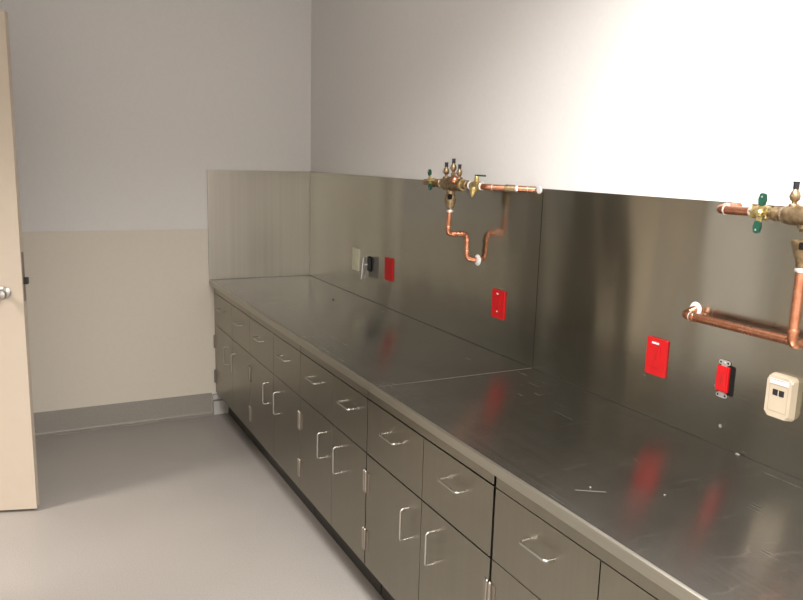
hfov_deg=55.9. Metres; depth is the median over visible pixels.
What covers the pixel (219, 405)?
trim
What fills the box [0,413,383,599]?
floor
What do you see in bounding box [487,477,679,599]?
base cabinet
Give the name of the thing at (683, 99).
wall
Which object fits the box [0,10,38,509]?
door
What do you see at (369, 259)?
wall box
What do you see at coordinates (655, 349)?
receptacle
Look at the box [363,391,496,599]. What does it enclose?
base cabinet
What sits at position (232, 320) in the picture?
base cabinet
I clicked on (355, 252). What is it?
switch plate
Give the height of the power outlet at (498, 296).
0.121 m
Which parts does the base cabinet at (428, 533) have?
door, drawer, rail, door, drawer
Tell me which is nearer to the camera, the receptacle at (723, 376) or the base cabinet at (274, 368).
the receptacle at (723, 376)
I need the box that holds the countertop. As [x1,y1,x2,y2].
[209,275,802,599]
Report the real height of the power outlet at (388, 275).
0.124 m
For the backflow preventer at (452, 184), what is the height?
0.459 m
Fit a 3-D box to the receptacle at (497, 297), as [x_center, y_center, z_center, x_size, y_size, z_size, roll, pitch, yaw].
[0.404,0.018,3.190,0.003,0.072,0.036,-4,12,-27]
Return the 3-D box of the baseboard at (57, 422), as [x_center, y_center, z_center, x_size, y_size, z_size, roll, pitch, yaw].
[-2.164,0.755,4.621,2.013,0.148,0.034,-4,12,-27]
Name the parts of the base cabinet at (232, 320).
drawer, door, rail, drawer, door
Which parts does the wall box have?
plate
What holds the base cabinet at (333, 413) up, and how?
on the floor
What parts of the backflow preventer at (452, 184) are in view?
valve handle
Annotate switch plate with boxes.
[352,248,359,270]
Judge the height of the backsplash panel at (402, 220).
0.707 m
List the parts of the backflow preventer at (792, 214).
valve handle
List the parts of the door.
knob, latch plate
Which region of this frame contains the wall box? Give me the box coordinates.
[361,256,371,278]
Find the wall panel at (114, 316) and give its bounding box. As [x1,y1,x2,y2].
[22,229,215,412]
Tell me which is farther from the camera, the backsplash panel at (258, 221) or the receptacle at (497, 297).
the backsplash panel at (258, 221)
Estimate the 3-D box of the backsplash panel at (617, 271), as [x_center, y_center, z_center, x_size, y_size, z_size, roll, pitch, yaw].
[0.890,0.060,2.260,0.008,0.707,1.573,-4,12,-27]
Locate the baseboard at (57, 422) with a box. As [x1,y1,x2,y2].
[34,393,212,437]
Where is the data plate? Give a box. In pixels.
[764,372,798,421]
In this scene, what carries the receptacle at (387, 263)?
attached to the power outlet at (388, 275)
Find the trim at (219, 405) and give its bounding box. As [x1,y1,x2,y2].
[212,393,227,414]
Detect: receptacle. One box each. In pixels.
[386,262,389,275]
[495,295,499,312]
[651,345,660,368]
[714,365,730,392]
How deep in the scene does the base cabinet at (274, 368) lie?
3.88 m
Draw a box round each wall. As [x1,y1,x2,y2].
[0,0,310,412]
[311,0,802,205]
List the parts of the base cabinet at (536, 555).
door, drawer, drawer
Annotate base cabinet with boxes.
[213,288,263,454]
[248,312,314,515]
[298,346,381,594]
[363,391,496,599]
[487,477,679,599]
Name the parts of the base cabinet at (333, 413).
door, drawer, rail, door, drawer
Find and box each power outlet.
[384,257,392,281]
[491,288,505,319]
[645,336,668,377]
[714,359,735,398]
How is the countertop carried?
on the base cabinet at (536, 555)
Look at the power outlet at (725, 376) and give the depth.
2.17 m
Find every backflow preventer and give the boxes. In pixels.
[422,159,541,265]
[682,181,802,348]
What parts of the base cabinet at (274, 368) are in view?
drawer, door, rail, door, drawer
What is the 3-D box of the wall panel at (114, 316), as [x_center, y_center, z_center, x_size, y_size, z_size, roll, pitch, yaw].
[-0.544,0.746,1.471,2.060,1.098,7.008,-4,12,-27]
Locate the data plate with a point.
(781, 389)
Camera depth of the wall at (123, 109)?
4.59 m
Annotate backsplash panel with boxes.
[207,170,309,279]
[309,172,543,367]
[533,189,802,479]
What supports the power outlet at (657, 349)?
attached to the backsplash panel at (617, 271)
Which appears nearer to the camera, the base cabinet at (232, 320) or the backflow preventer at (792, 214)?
the backflow preventer at (792, 214)

